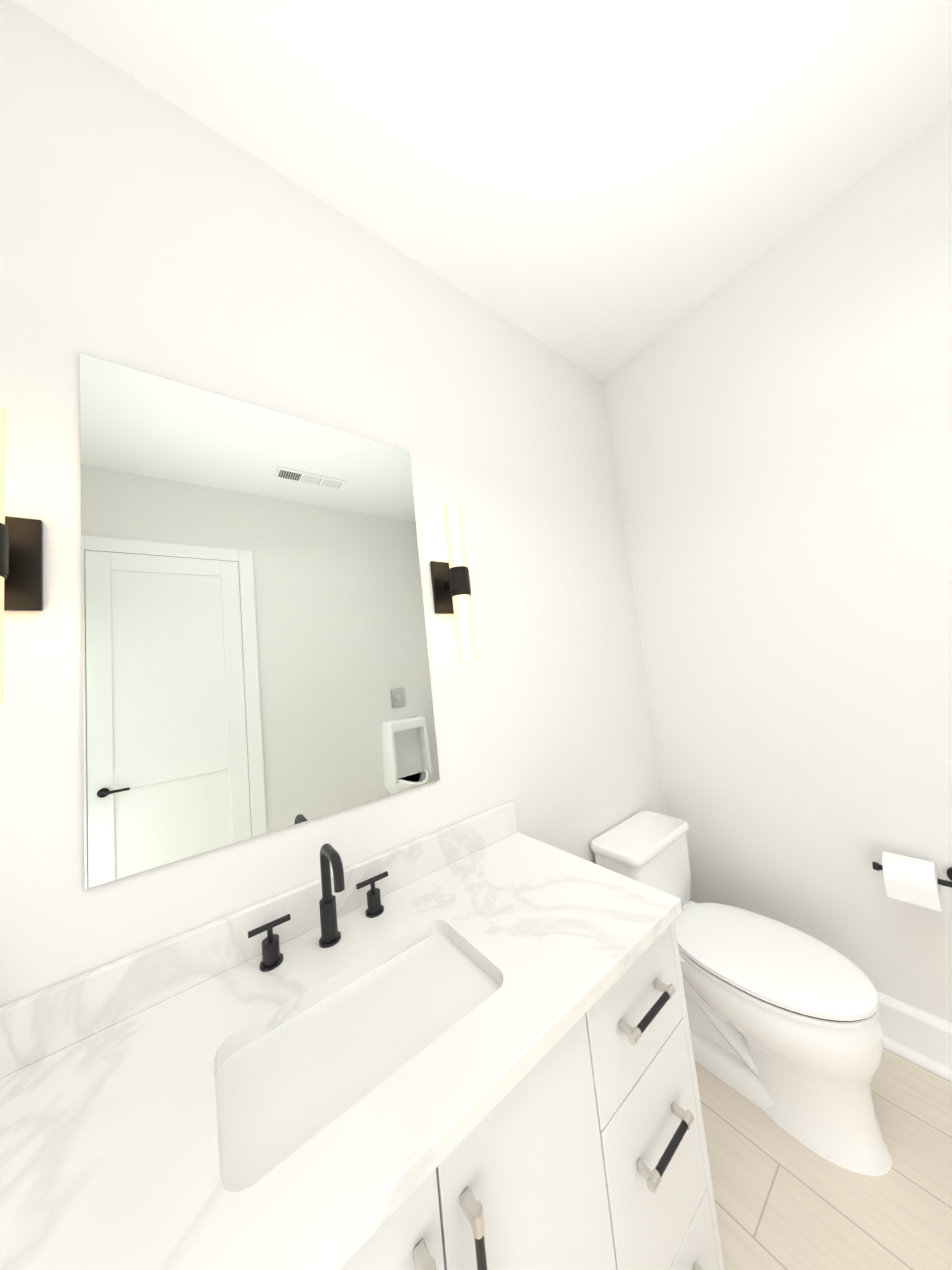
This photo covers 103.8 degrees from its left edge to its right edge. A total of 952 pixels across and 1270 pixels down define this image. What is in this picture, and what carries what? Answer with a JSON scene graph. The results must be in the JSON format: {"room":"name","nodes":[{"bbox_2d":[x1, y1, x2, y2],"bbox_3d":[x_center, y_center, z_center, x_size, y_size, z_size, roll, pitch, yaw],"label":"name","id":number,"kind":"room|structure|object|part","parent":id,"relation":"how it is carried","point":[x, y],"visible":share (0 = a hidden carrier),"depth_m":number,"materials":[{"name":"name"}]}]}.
{"room":"bathroom","nodes":[
{"label":"bathroom","id":0,"kind":"room"},
{"bbox_2d":[0,0,665,1006],"bbox_3d":[-0.264,0.090,1.185,3.000,3.000,0.100,-2,-7,-37],"label":"wall","id":1,"kind":"structure","parent":0,"point":[144,228],"depth_m":1.03,"materials":[{"name":"white paint"}]},
{"bbox_2d":[0,406,42,704],"bbox_3d":[-0.851,-0.140,0.644,0.114,0.524,0.115,-2,-7,-37],"label":"sconce","id":2,"kind":"object","parent":1,"relation":"attached to","point":[21,564],"visible":1,"depth_m":0.70,"materials":[{"name":"brown metal"}]},
{"bbox_3d":[-0.837,-0.143,0.626,0.058,0.524,0.058,-2,-7,-37],"label":"glass","id":3,"kind":"part","parent":2,"relation":"part of","materials":[{"name":"white glass"}]},
{"bbox_2d":[0,801,518,1076],"bbox_3d":[-0.548,0.663,0.794,1.720,0.100,0.020,-2,-7,-37],"label":"backsplash","id":4,"kind":"structure","parent":1,"relation":"attached to","point":[36,1026],"depth_m":0.75,"materials":[{"name":"white stone"}]},
{"bbox_2d":[80,353,439,888],"bbox_3d":[-0.480,-0.074,0.982,0.775,1.085,0.006,-2,-7,-37],"label":"mirror","id":5,"kind":"object","parent":1,"relation":"attached to","point":[255,659],"visible":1,"depth_m":0.90,"materials":[{"name":"clear glass"}]},
{"bbox_2d":[430,502,476,662],"bbox_3d":[-0.067,-0.168,1.241,0.114,0.524,0.115,-2,-7,-37],"label":"sconce","id":6,"kind":"object","parent":1,"relation":"attached to","point":[451,587],"visible":1,"depth_m":1.21,"materials":[{"name":"white glass"}]},
{"bbox_2d":[12,0,951,381],"bbox_3d":[0.255,-1.580,0.425,3.000,0.060,2.375,-2,-7,-37],"label":"ceiling","id":7,"kind":"structure","parent":0,"point":[602,190],"depth_m":1.08,"materials":[{"name":"white paint"}]},
{"bbox_2d":[603,111,951,1022],"bbox_3d":[1.569,-0.106,1.164,0.100,3.000,2.175,-2,-7,-37],"label":"wall","id":8,"kind":"structure","parent":0,"point":[781,425],"depth_m":1.43,"materials":[{"name":"white paint"}]},
{"bbox_2d":[872,851,951,911],"bbox_3d":[1.425,0.783,1.194,0.142,0.126,0.210,-2,-7,-37],"label":"paper holder","id":9,"kind":"object","parent":8,"relation":"attached to","point":[916,881],"visible":1,"depth_m":1.17,"materials":[{"name":"black"}]},
{"bbox_2d":[876,991,951,1081],"bbox_3d":[1.666,1.298,0.996,0.030,0.168,2.175,-2,-7,-37],"label":"baseboard","id":10,"kind":"structure","parent":8,"relation":"attached to","point":[919,1037],"depth_m":1.23,"materials":[{"name":"white paint"}]},
{"bbox_2d":[694,1047,951,1269],"bbox_3d":[0.576,1.451,0.147,3.000,0.060,2.375,-2,-7,-37],"label":"floor","id":11,"kind":"structure","parent":0,"point":[784,1199],"depth_m":0.98,"materials":[{"name":"tile"}]},
{"bbox_2d":[328,909,724,1269],"bbox_3d":[-0.325,1.124,0.524,1.718,0.845,0.581,-2,-7,-37],"label":"bathroom vanity","id":12,"kind":"object","parent":11,"relation":"on","point":[595,1157],"depth_m":0.64,"materials":[{"name":"white wood"}]},
{"bbox_2d":[0,833,681,1269],"bbox_3d":[-0.377,0.691,0.570,1.720,0.032,0.570,-2,-7,-37],"label":"countertop","id":13,"kind":"structure","parent":12,"relation":"on","point":[108,1142],"depth_m":0.55,"materials":[{"name":"white stone"}]},
{"bbox_2d":[244,843,387,972],"bbox_3d":[-0.323,0.583,0.832,0.310,0.219,0.160,-2,-7,-37],"label":"faucet","id":14,"kind":"object","parent":13,"relation":"on","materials":[{"name":"black metal"}]},
{"bbox_2d":[212,921,507,1212],"bbox_3d":[-0.177,0.763,0.650,0.508,0.162,0.321,-2,-7,-37],"label":"sink","id":15,"kind":"object","parent":13,"relation":"in","point":[280,1084],"depth_m":0.63,"materials":[{"name":"white ceramic"}]},
{"bbox_2d":[591,811,891,1175],"bbox_3d":[0.883,1.139,1.318,0.456,0.706,0.760,-2,-7,-37],"label":"toilet","id":16,"kind":"object","parent":11,"relation":"on","point":[786,1032],"visible":0.77,"depth_m":1.14,"materials":[{"name":"white ceramic"}]}
]}

